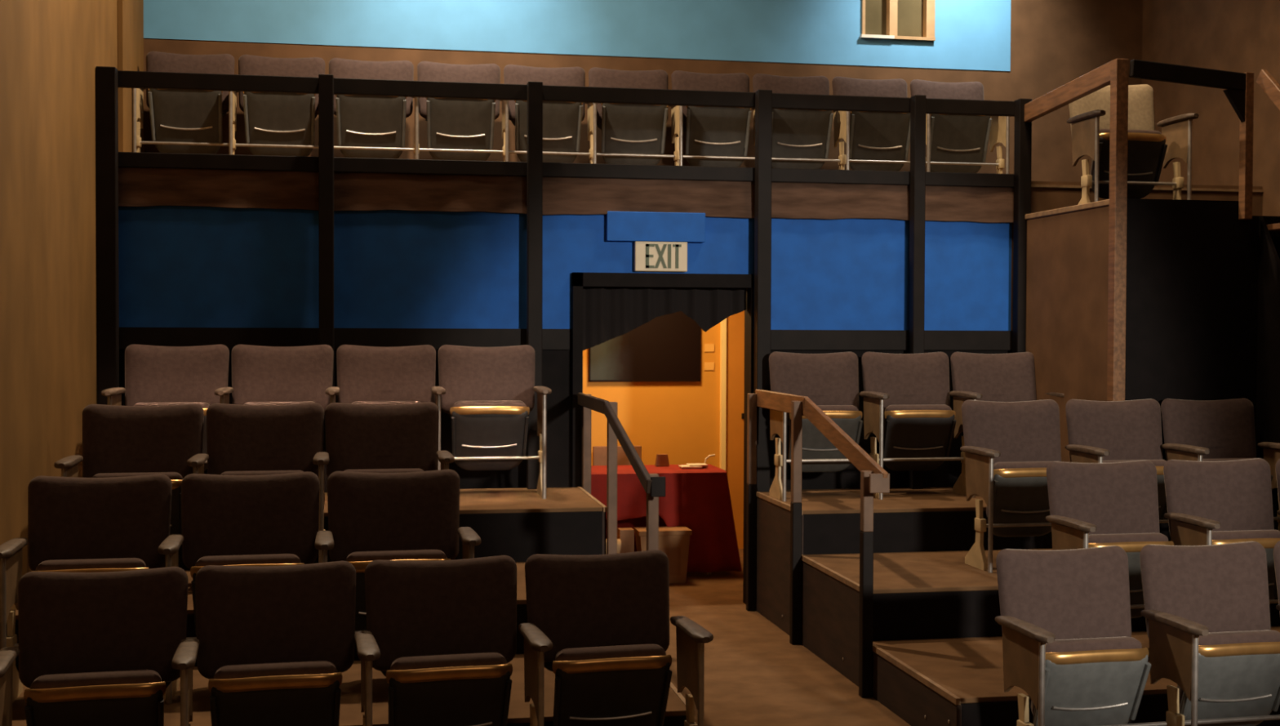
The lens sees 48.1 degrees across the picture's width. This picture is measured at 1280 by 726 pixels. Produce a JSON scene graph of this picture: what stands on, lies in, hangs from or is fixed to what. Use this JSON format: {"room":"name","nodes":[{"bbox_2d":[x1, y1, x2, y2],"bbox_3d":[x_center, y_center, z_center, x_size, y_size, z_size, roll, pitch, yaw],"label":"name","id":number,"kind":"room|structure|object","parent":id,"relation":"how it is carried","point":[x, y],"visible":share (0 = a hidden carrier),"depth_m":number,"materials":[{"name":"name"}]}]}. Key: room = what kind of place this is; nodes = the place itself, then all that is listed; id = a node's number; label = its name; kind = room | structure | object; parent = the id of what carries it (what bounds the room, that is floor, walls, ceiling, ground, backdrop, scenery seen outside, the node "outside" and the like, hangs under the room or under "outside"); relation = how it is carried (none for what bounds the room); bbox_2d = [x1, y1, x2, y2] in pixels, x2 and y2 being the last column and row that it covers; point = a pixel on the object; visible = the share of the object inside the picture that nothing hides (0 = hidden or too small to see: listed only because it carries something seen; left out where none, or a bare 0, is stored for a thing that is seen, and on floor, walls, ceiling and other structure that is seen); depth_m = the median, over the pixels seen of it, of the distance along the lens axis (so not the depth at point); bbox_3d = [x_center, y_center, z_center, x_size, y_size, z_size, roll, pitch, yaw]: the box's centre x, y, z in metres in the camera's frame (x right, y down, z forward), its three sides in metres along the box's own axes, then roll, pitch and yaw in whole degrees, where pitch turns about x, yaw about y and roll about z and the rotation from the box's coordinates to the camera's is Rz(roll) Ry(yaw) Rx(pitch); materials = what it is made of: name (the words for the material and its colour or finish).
{"room":"auditorium","nodes":[
{"label":"auditorium","id":0,"kind":"room"},
{"bbox_2d":[0,0,144,635],"bbox_3d":[-2.138,-1.049,3.554,0.100,5.000,10.800,0,1,-10],"label":"wall","id":1,"kind":"structure","parent":0,"point":[51,51],"depth_m":6.18,"materials":[{"name":"brown wood"}]},
{"bbox_2d":[117,0,133,151],"bbox_3d":[-2.884,-2.357,8.025,0.030,2.580,0.320,0,1,-10],"label":"trim","id":2,"kind":"structure","parent":1,"relation":"attached to","point":[125,12],"depth_m":7.95,"materials":[{"name":"brown wood"}]},
{"bbox_2d":[143,0,1142,182],"bbox_3d":[0.217,-2.316,9.389,6.618,2.700,0.105,0,1,-10],"label":"wall","id":3,"kind":"structure","parent":0,"point":[970,34],"depth_m":9.36,"materials":[{"name":"blue paint"}]},
{"bbox_2d":[860,0,935,40],"bbox_3d":[1.720,-2.542,9.642,0.520,0.748,0.135,0,1,-10],"label":"window","id":4,"kind":"structure","parent":3,"relation":"in","point":[896,20],"depth_m":9.64,"materials":[{"name":"beige wood"}]},
{"bbox_2d":[582,322,719,467],"bbox_3d":[-0.410,0.244,10.046,5.618,2.150,0.100,0,1,-10],"label":"wall","id":5,"kind":"structure","parent":0,"point":[678,420],"depth_m":10.11,"materials":[{"name":"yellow paint"}]},
{"bbox_2d":[588,311,700,382],"bbox_3d":[0.035,-0.226,10.049,0.794,0.712,0.024,0,1,-10],"label":"television","id":6,"kind":"object","parent":5,"relation":"attached to","point":[665,348],"visible":0.51,"depth_m":10.06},
{"bbox_2d":[704,343,714,351],"bbox_3d":[0.491,-0.108,10.146,0.070,0.055,0.007,0,1,-10],"label":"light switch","id":7,"kind":"object","parent":5,"relation":"attached to","point":[708,347],"visible":1,"depth_m":10.14,"materials":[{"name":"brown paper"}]},
{"bbox_2d":[704,362,714,369],"bbox_3d":[0.490,0.022,10.149,0.070,0.055,0.007,0,1,-10],"label":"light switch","id":8,"kind":"object","parent":5,"relation":"attached to","point":[708,366],"visible":1,"depth_m":10.15,"materials":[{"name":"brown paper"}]},
{"bbox_2d":[118,181,1262,489],"bbox_3d":[0.458,0.154,8.065,6.618,2.420,0.104,0,1,-10],"label":"wall","id":9,"kind":"structure","parent":0,"point":[179,266],"depth_m":7.79,"materials":[{"name":"blue paint"}]},
{"bbox_2d":[119,327,1012,350],"bbox_3d":[-0.302,-0.130,7.854,5.048,0.112,0.026,0,1,-10],"label":"trim","id":10,"kind":"structure","parent":9,"relation":"attached to","point":[552,339],"depth_m":7.73,"materials":[{"name":"black wood"}]},
{"bbox_2d":[118,167,1013,222],"bbox_3d":[-0.306,-0.919,7.822,5.008,0.229,0.042,0,1,-10],"label":"balcony fascia","id":11,"kind":"object","parent":9,"relation":"attached to","point":[137,186],"visible":0.88,"depth_m":7.78,"materials":[{"name":"brown wood"}]},
{"bbox_2d":[605,211,705,242],"bbox_3d":[0.088,-0.748,7.897,0.548,0.161,0.054,0,1,-10],"label":"board","id":12,"kind":"object","parent":9,"relation":"attached to","point":[620,226],"visible":1,"depth_m":7.87,"materials":[{"name":"blue paint"}]},
{"bbox_2d":[634,240,687,271],"bbox_3d":[0.115,-0.587,7.905,0.294,0.166,0.047,0,1,-10],"label":"exit sign","id":13,"kind":"object","parent":9,"relation":"attached to","point":[649,256],"visible":1,"depth_m":7.88,"materials":[{"name":"white plastic"}]},
{"bbox_2d":[571,271,753,604],"bbox_3d":[0.116,0.435,7.995,1.014,1.860,0.170,0,1,-10],"label":"door frame","id":14,"kind":"structure","parent":9,"relation":"in","point":[580,280],"depth_m":7.88,"materials":[{"name":"black paint"}]},
{"bbox_2d":[582,286,746,350],"bbox_3d":[0.134,-0.244,8.008,0.941,0.364,0.054,0,1,-10],"label":"door curtain","id":15,"kind":"object","parent":14,"relation":"hanging from","point":[608,313],"visible":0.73,"depth_m":7.99,"materials":[{"name":"black fabric"}]},
{"bbox_2d":[1031,184,1263,192],"bbox_3d":[2.970,-1.028,8.439,1.540,0.015,0.010,0,1,-10],"label":"trim","id":16,"kind":"structure","parent":9,"relation":"attached to","point":[1032,185],"depth_m":8.46,"materials":[{"name":"brown wood"}]},
{"bbox_2d":[666,548,911,725],"bbox_3d":[1.007,1.481,5.044,6.818,0.100,12.500,0,1,-10],"label":"floor","id":17,"kind":"structure","parent":0,"point":[754,676],"depth_m":6.45,"materials":[{"name":"brown carpet"}]},
{"bbox_2d":[0,566,188,725],"bbox_3d":[-1.682,1.048,4.384,0.555,0.776,0.463,0,1,-14],"label":"seat","id":18,"kind":"object","parent":17,"relation":"on","point":[95,648],"visible":0.98,"depth_m":4.49,"materials":[{"name":"fabric"}]},
{"bbox_2d":[171,560,355,725],"bbox_3d":[-1.168,1.046,4.513,0.555,0.776,0.463,0,1,-13],"label":"seat","id":19,"kind":"object","parent":17,"relation":"on","point":[273,645],"visible":1,"depth_m":4.61,"materials":[{"name":"fabric"}]},
{"bbox_2d":[14,561,527,671],"bbox_3d":[-1.296,1.177,6.218,2.487,0.441,0.984,0,1,-10],"label":"platform","id":20,"kind":"object","parent":17,"relation":"on","point":[522,612],"visible":0.02,"depth_m":5.87,"materials":[{"name":"brown wood"}]},
{"bbox_2d":[53,403,204,544],"bbox_3d":[-2.167,0.571,6.121,0.555,0.776,0.463,0,1,-11],"label":"seat","id":21,"kind":"object","parent":20,"relation":"on","point":[118,441],"visible":0.44,"depth_m":6.25,"materials":[{"name":"fabric"}]},
{"bbox_2d":[186,402,324,476],"bbox_3d":[-1.657,0.570,6.224,0.555,0.776,0.463,0,1,-11],"label":"seat","id":22,"kind":"object","parent":20,"relation":"on","point":[242,439],"visible":0.39,"depth_m":6.35,"materials":[{"name":"fabric"}]},
{"bbox_2d":[312,401,454,562],"bbox_3d":[-1.133,0.570,6.330,0.599,0.776,0.463,0,1,-11],"label":"seat","id":23,"kind":"object","parent":20,"relation":"on","point":[403,437],"visible":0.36,"depth_m":6.45,"materials":[{"name":"fabric"}]},
{"bbox_2d":[12,653,686,725],"bbox_3d":[-1.120,1.308,5.253,2.487,0.222,0.984,0,1,-10],"label":"platform","id":24,"kind":"object","parent":17,"relation":"on","point":[350,713],"visible":0.05,"depth_m":5.08,"materials":[{"name":"brown carpet"}]},
{"bbox_2d":[0,473,172,702],"bbox_3d":[-2.001,0.810,5.181,0.555,0.776,0.463,0,1,-11],"label":"seat","id":25,"kind":"object","parent":24,"relation":"on","point":[115,523],"visible":0.53,"depth_m":5.30,"materials":[{"name":"fabric"}]},
{"bbox_2d":[157,471,319,703],"bbox_3d":[-1.466,0.810,5.288,0.555,0.776,0.463,0,1,-12],"label":"seat","id":26,"kind":"object","parent":24,"relation":"on","point":[267,519],"visible":0.48,"depth_m":5.41,"materials":[{"name":"fabric"}]},
{"bbox_2d":[314,469,481,632],"bbox_3d":[-0.919,0.809,5.408,0.599,0.776,0.463,0,1,-12],"label":"seat","id":27,"kind":"object","parent":24,"relation":"on","point":[414,516],"visible":0.61,"depth_m":5.52,"materials":[{"name":"fabric"}]},
{"bbox_2d":[164,486,606,569],"bbox_3d":[-1.466,1.030,7.157,2.487,0.693,0.930,0,1,-10],"label":"platform","id":28,"kind":"object","parent":17,"relation":"on","point":[519,524],"visible":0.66,"depth_m":6.88,"materials":[{"name":"brown wood"}]},
{"bbox_2d":[101,344,229,470],"bbox_3d":[-2.338,0.297,7.101,0.555,0.776,0.463,0,1,-10],"label":"seat","id":29,"kind":"object","parent":28,"relation":"on","point":[155,375],"visible":0.42,"depth_m":7.23,"materials":[{"name":"fabric"}]},
{"bbox_2d":[213,344,333,413],"bbox_3d":[-1.827,0.297,7.194,0.555,0.776,0.463,0,1,-10],"label":"seat","id":30,"kind":"object","parent":28,"relation":"on","point":[261,375],"visible":0.36,"depth_m":7.32,"materials":[{"name":"fabric"}]},
{"bbox_2d":[324,344,435,404],"bbox_3d":[-1.310,0.297,7.288,0.555,0.776,0.463,0,1,-10],"label":"seat","id":31,"kind":"object","parent":28,"relation":"on","point":[366,375],"visible":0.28,"depth_m":7.42,"materials":[{"name":"fabric"}]},
{"bbox_2d":[431,344,551,498],"bbox_3d":[-0.776,0.297,7.385,0.599,0.776,0.463,0,1,-10],"label":"seat","id":32,"kind":"object","parent":28,"relation":"on","point":[487,393],"visible":0.96,"depth_m":7.42,"materials":[{"name":"fabric"}]},
{"bbox_2d":[354,555,516,725],"bbox_3d":[-0.643,1.046,4.639,0.555,0.776,0.463,0,1,-15],"label":"seat","id":33,"kind":"object","parent":17,"relation":"on","point":[442,634],"visible":1,"depth_m":4.72,"materials":[{"name":"fabric"}]},
{"bbox_2d":[95,66,1031,492],"bbox_3d":[-0.276,-0.069,7.799,5.072,2.872,0.115,0,1,-10],"label":"balcony railing","id":34,"kind":"object","parent":17,"relation":"on","point":[108,79],"visible":0.81,"depth_m":7.71,"materials":[{"name":"black wood"}]},
{"bbox_2d":[517,549,713,725],"bbox_3d":[-0.102,1.045,4.779,0.599,0.776,0.463,0,1,-15],"label":"seat","id":35,"kind":"object","parent":17,"relation":"on","point":[600,623],"visible":1,"depth_m":4.84,"materials":[{"name":"fabric"}]},
{"bbox_2d":[592,445,641,465],"bbox_3d":[-0.180,0.939,9.757,0.330,0.775,0.320,0,1,-10],"label":"wooden chair","id":36,"kind":"object","parent":17,"relation":"on","point":[599,452],"visible":0.16,"depth_m":9.58,"materials":[{"name":"brown wood"}]},
{"bbox_2d":[577,392,665,554],"bbox_3d":[-0.119,0.786,6.764,0.078,1.208,2.048,0,1,-10],"label":"stair handrail","id":37,"kind":"object","parent":17,"relation":"on","point":[654,486],"visible":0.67,"depth_m":6.87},
{"bbox_2d":[617,527,634,552],"bbox_3d":[-0.088,1.182,8.803,0.090,0.330,0.100,0,1,-10],"label":"plywood board","id":38,"kind":"object","parent":17,"relation":"on","point":[626,535],"visible":0.44,"depth_m":8.75,"materials":[{"name":"brown wood"}]},
{"bbox_2d":[633,525,692,582],"bbox_3d":[0.138,1.184,8.855,0.330,0.325,0.200,0,1,-10],"label":"trash can","id":39,"kind":"object","parent":17,"relation":"on","point":[674,541],"visible":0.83,"depth_m":8.78,"materials":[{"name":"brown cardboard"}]},
{"bbox_2d":[746,389,889,697],"bbox_3d":[0.808,0.778,6.931,0.085,1.222,2.053,0,1,-10],"label":"stair handrail","id":40,"kind":"object","parent":17,"relation":"on","point":[874,478],"visible":1,"depth_m":7.04,"materials":[{"name":"brown wood"}]},
{"bbox_2d":[755,486,1052,635],"bbox_3d":[1.480,1.046,7.692,1.580,0.659,0.930,0,1,-10],"label":"platform","id":41,"kind":"object","parent":17,"relation":"on","point":[907,519],"visible":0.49,"depth_m":7.27,"materials":[{"name":"brown wood"}]},
{"bbox_2d":[768,351,862,501],"bbox_3d":[0.963,0.330,7.701,0.555,0.776,0.463,0,1,-10],"label":"seat","id":42,"kind":"object","parent":41,"relation":"on","point":[830,380],"visible":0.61,"depth_m":7.79,"materials":[{"name":"fabric"}]},
{"bbox_2d":[859,351,964,499],"bbox_3d":[1.484,0.330,7.796,0.555,0.776,0.463,0,1,-10],"label":"seat","id":43,"kind":"object","parent":41,"relation":"on","point":[908,394],"visible":1,"depth_m":7.81,"materials":[{"name":"fabric"}]},
{"bbox_2d":[949,351,1064,497],"bbox_3d":[2.018,0.330,7.893,0.599,0.776,0.463,0,1,-10],"label":"seat","id":44,"kind":"object","parent":41,"relation":"on","point":[993,377],"visible":0.33,"depth_m":8.02,"materials":[{"name":"fabric"}]},
{"bbox_2d":[800,548,1279,686],"bbox_3d":[2.428,1.176,6.894,3.160,0.441,0.984,0,1,-10],"label":"platform","id":45,"kind":"object","parent":17,"relation":"on","point":[930,594],"visible":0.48,"depth_m":6.37,"materials":[{"name":"brown wood"}]},
{"bbox_2d":[960,399,1061,572],"bbox_3d":[1.815,0.570,6.804,0.555,0.776,0.463,0,1,-11],"label":"seat","id":46,"kind":"object","parent":45,"relation":"on","point":[1009,447],"visible":0.86,"depth_m":6.82,"materials":[{"name":"fabric"}]},
{"bbox_2d":[1065,398,1168,523],"bbox_3d":[2.350,0.570,6.911,0.555,0.776,0.463,0,1,-11],"label":"seat","id":47,"kind":"object","parent":45,"relation":"on","point":[1128,430],"visible":0.37,"depth_m":7.04,"materials":[{"name":"fabric"}]},
{"bbox_2d":[1024,58,1253,400],"bbox_3d":[2.617,-0.293,7.742,0.725,2.467,1.190,0,1,-10],"label":"balcony railing","id":48,"kind":"object","parent":45,"relation":"on","point":[1239,92],"visible":0.9,"depth_m":7.15,"materials":[{"name":"brown wood"}]},
{"bbox_2d":[1124,198,1258,541],"bbox_3d":[3.127,0.065,7.311,1.435,1.770,0.033,0,1,-10],"label":"panel","id":49,"kind":"object","parent":45,"relation":"on","point":[1192,292],"visible":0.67,"depth_m":7.22,"materials":[{"name":"paint"}]},
{"bbox_2d":[1160,398,1279,530],"bbox_3d":[2.877,0.569,7.017,0.599,0.776,0.463,0,1,-11],"label":"seat","id":50,"kind":"object","parent":45,"relation":"on","point":[1198,430],"visible":0.4,"depth_m":7.14,"materials":[{"name":"fabric"}]},
{"bbox_2d":[1255,69,1279,529],"bbox_3d":[3.527,-0.252,6.830,0.670,2.426,1.032,0,1,-10],"label":"wall","id":51,"kind":"structure","parent":45,"relation":"on","point":[1268,379],"depth_m":7.19,"materials":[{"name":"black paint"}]},
{"bbox_2d":[872,626,1279,725],"bbox_3d":[2.603,1.306,5.929,3.160,0.222,0.984,0,1,-10],"label":"platform","id":52,"kind":"object","parent":17,"relation":"on","point":[951,681],"visible":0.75,"depth_m":5.55,"materials":[{"name":"brown wood"}]},
{"bbox_2d":[1045,459,1173,617],"bbox_3d":[1.978,0.808,5.934,0.555,0.776,0.463,0,1,-11],"label":"seat","id":53,"kind":"object","parent":52,"relation":"on","point":[1091,504],"visible":0.54,"depth_m":6.05,"materials":[{"name":"fabric"}]},
{"bbox_2d":[1163,457,1279,604],"bbox_3d":[2.513,0.808,6.041,0.555,0.776,0.463,0,1,-11],"label":"seat","id":54,"kind":"object","parent":52,"relation":"on","point":[1208,503],"visible":0.63,"depth_m":6.16,"materials":[{"name":"fabric"}]},
{"bbox_2d":[1275,458,1279,515],"bbox_3d":[3.064,0.807,6.152,0.599,0.776,0.463,0,1,-11],"label":"seat","id":55,"kind":"object","parent":52,"relation":"on","point":[1277,464],"visible":1,"depth_m":6.26,"materials":[{"name":"fabric"}]},
{"bbox_2d":[995,545,1166,725],"bbox_3d":[1.515,1.047,4.919,0.555,0.776,0.463,0,1,-12],"label":"seat","id":56,"kind":"object","parent":17,"relation":"on","point":[1064,619],"visible":1,"depth_m":4.94,"materials":[{"name":"fabric"}]},
{"bbox_2d":[1139,541,1279,725],"bbox_3d":[2.062,1.047,5.039,0.555,0.776,0.463,0,1,-12],"label":"seat","id":57,"kind":"object","parent":17,"relation":"on","point":[1206,612],"visible":1,"depth_m":5.06,"materials":[{"name":"fabric"}]},
{"bbox_2d":[1273,540,1279,611],"bbox_3d":[2.617,1.046,5.161,0.599,0.776,0.463,0,1,-12],"label":"seat","id":58,"kind":"object","parent":17,"relation":"on","point":[1277,547],"visible":1,"depth_m":5.26,"materials":[{"name":"fabric"}]},
{"bbox_3d":[-0.022,1.011,9.193,1.040,0.655,0.450,0,1,-10],"label":"folding table","id":59,"kind":"object","parent":17,"relation":"on","visible":0},
{"bbox_2d":[591,463,742,572],"bbox_3d":[0.039,0.990,9.181,1.188,0.630,0.555,0,1,-10],"label":"tablecloth","id":60,"kind":"object","parent":59,"relation":"on","point":[696,499],"visible":0.6,"depth_m":8.99,"materials":[{"name":"red fabric"}]},
{"bbox_2d":[654,453,669,466],"bbox_3d":[0.144,0.631,9.342,0.090,0.075,0.040,0,1,-10],"label":"card holder","id":61,"kind":"object","parent":60,"relation":"on","point":[661,460],"visible":1,"depth_m":9.32,"materials":[{"name":"brown wood"}]},
{"bbox_2d":[678,462,707,468],"bbox_3d":[0.343,0.661,9.226,0.170,0.022,0.120,0,1,-10],"label":"paper stack","id":62,"kind":"object","parent":60,"relation":"on","point":[691,465],"visible":1,"depth_m":9.18,"materials":[{"name":"white paper"}]},
{"bbox_2d":[702,453,715,466],"bbox_3d":[0.440,0.631,9.294,0.096,0.082,0.048,0,1,-10],"label":"table lamp arm","id":63,"kind":"object","parent":60,"relation":"on","point":[712,455],"visible":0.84,"depth_m":9.29,"materials":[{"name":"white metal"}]},
{"bbox_3d":[-0.206,1.326,8.694,0.140,0.045,0.120,0,1,-10],"label":"crate","id":64,"kind":"object","parent":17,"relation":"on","visible":0},
{"bbox_3d":[-0.191,1.247,8.674,0.144,0.104,0.129,0,1,-10],"label":"cloth","id":65,"kind":"object","parent":64,"relation":"on","visible":0},
{"bbox_2d":[605,538,621,554],"bbox_3d":[-0.184,1.112,8.670,0.141,0.104,0.113,0,1,-1],"label":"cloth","id":66,"kind":"object","parent":65,"relation":"on","point":[619,540],"visible":0.32,"depth_m":8.62,"materials":[{"name":"beige fabric"}]},
{"bbox_2d":[1026,205,1109,462],"bbox_3d":[2.303,0.066,7.724,0.030,1.747,0.950,0,1,-10],"label":"wall","id":67,"kind":"structure","parent":0,"point":[1067,286],"depth_m":7.68,"materials":[{"name":"brown paint"}]},
{"bbox_2d":[1142,0,1279,258],"bbox_3d":[4.473,-1.051,4.753,0.100,5.000,10.800,0,1,-10],"label":"wall","id":68,"kind":"structure","parent":0,"point":[1238,36],"depth_m":9.03,"materials":[{"name":"brown paint"}]},
{"bbox_2d":[1252,215,1279,249],"bbox_3d":[3.071,-0.711,7.885,1.539,0.105,1.146,0,1,-10],"label":"floor","id":69,"kind":"structure","parent":0,"point":[1275,235],"depth_m":7.33,"materials":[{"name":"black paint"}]},
{"bbox_2d":[1066,84,1199,204],"bbox_3d":[2.619,-1.149,7.715,0.599,0.776,0.463,0,1,-10],"label":"seat","id":70,"kind":"object","parent":69,"relation":"on","point":[1148,149],"visible":0.8,"depth_m":7.69,"materials":[{"name":"fabric"}]},
{"bbox_3d":[0.345,-1.010,8.683,6.618,0.120,1.398,0,1,-10],"label":"floor","id":71,"kind":"structure","parent":0,"visible":0},
{"bbox_2d":[132,51,235,154],"bbox_3d":[-2.673,-1.462,8.384,0.555,0.776,0.463,0,1,-10],"label":"seat","id":72,"kind":"object","parent":71,"relation":"on","point":[182,121],"visible":0.66,"depth_m":8.38,"materials":[{"name":"fabric"}]},
{"bbox_2d":[228,54,324,156],"bbox_3d":[-2.151,-1.462,8.479,0.555,0.776,0.463,0,1,-10],"label":"seat","id":73,"kind":"object","parent":71,"relation":"on","point":[277,124],"visible":0.71,"depth_m":8.47,"materials":[{"name":"fabric"}]},
{"bbox_2d":[328,57,413,158],"bbox_3d":[-1.629,-1.462,8.574,0.555,0.776,0.463,0,1,-10],"label":"seat","id":74,"kind":"object","parent":71,"relation":"on","point":[369,126],"visible":0.65,"depth_m":8.57,"materials":[{"name":"fabric"}]},
{"bbox_2d":[412,61,502,160],"bbox_3d":[-1.107,-1.462,8.669,0.555,0.776,0.463,0,1,-10],"label":"seat","id":75,"kind":"object","parent":71,"relation":"on","point":[458,129],"visible":0.72,"depth_m":8.67,"materials":[{"name":"fabric"}]},
{"bbox_2d":[498,64,590,163],"bbox_3d":[-0.586,-1.462,8.763,0.555,0.776,0.463,0,1,-10],"label":"seat","id":76,"kind":"object","parent":71,"relation":"on","point":[562,121],"visible":0.59,"depth_m":8.77,"materials":[{"name":"fabric"}]},
{"bbox_2d":[585,67,675,164],"bbox_3d":[-0.064,-1.463,8.858,0.555,0.776,0.463,0,1,-10],"label":"seat","id":77,"kind":"object","parent":71,"relation":"on","point":[632,134],"visible":0.7,"depth_m":8.85,"materials":[{"name":"fabric"}]},
{"bbox_2d":[668,70,755,167],"bbox_3d":[0.458,-1.463,8.953,0.555,0.776,0.463,0,1,-10],"label":"seat","id":78,"kind":"object","parent":71,"relation":"on","point":[716,136],"visible":0.74,"depth_m":8.94,"materials":[{"name":"fabric"}]},
{"bbox_2d":[751,73,840,168],"bbox_3d":[0.980,-1.463,9.048,0.555,0.776,0.463,0,1,-10],"label":"seat","id":79,"kind":"object","parent":71,"relation":"on","point":[801,139],"visible":0.6,"depth_m":9.05,"materials":[{"name":"fabric"}]},
{"bbox_2d":[831,76,910,171],"bbox_3d":[1.502,-1.463,9.142,0.555,0.776,0.463,0,1,-10],"label":"seat","id":80,"kind":"object","parent":71,"relation":"on","point":[874,140],"visible":0.64,"depth_m":9.13,"materials":[{"name":"fabric"}]},
{"bbox_2d":[910,79,1009,173],"bbox_3d":[2.046,-1.464,9.241,0.599,0.776,0.463,0,1,-10],"label":"seat","id":81,"kind":"object","parent":71,"relation":"on","point":[954,143],"visible":0.59,"depth_m":9.23,"materials":[{"name":"fabric"}]},
{"bbox_3d":[0.451,0.266,9.135,2.650,2.150,2.000,0,1,-10],"label":"wall","id":82,"kind":"structure","parent":0,"visible":0},
{"bbox_2d":[720,310,744,548],"bbox_3d":[1.022,0.271,10.201,0.905,2.100,0.108,0,1,-10],"label":"door","id":83,"kind":"structure","parent":82,"relation":"in","point":[732,327],"depth_m":10.16,"materials":[{"name":"paint"}]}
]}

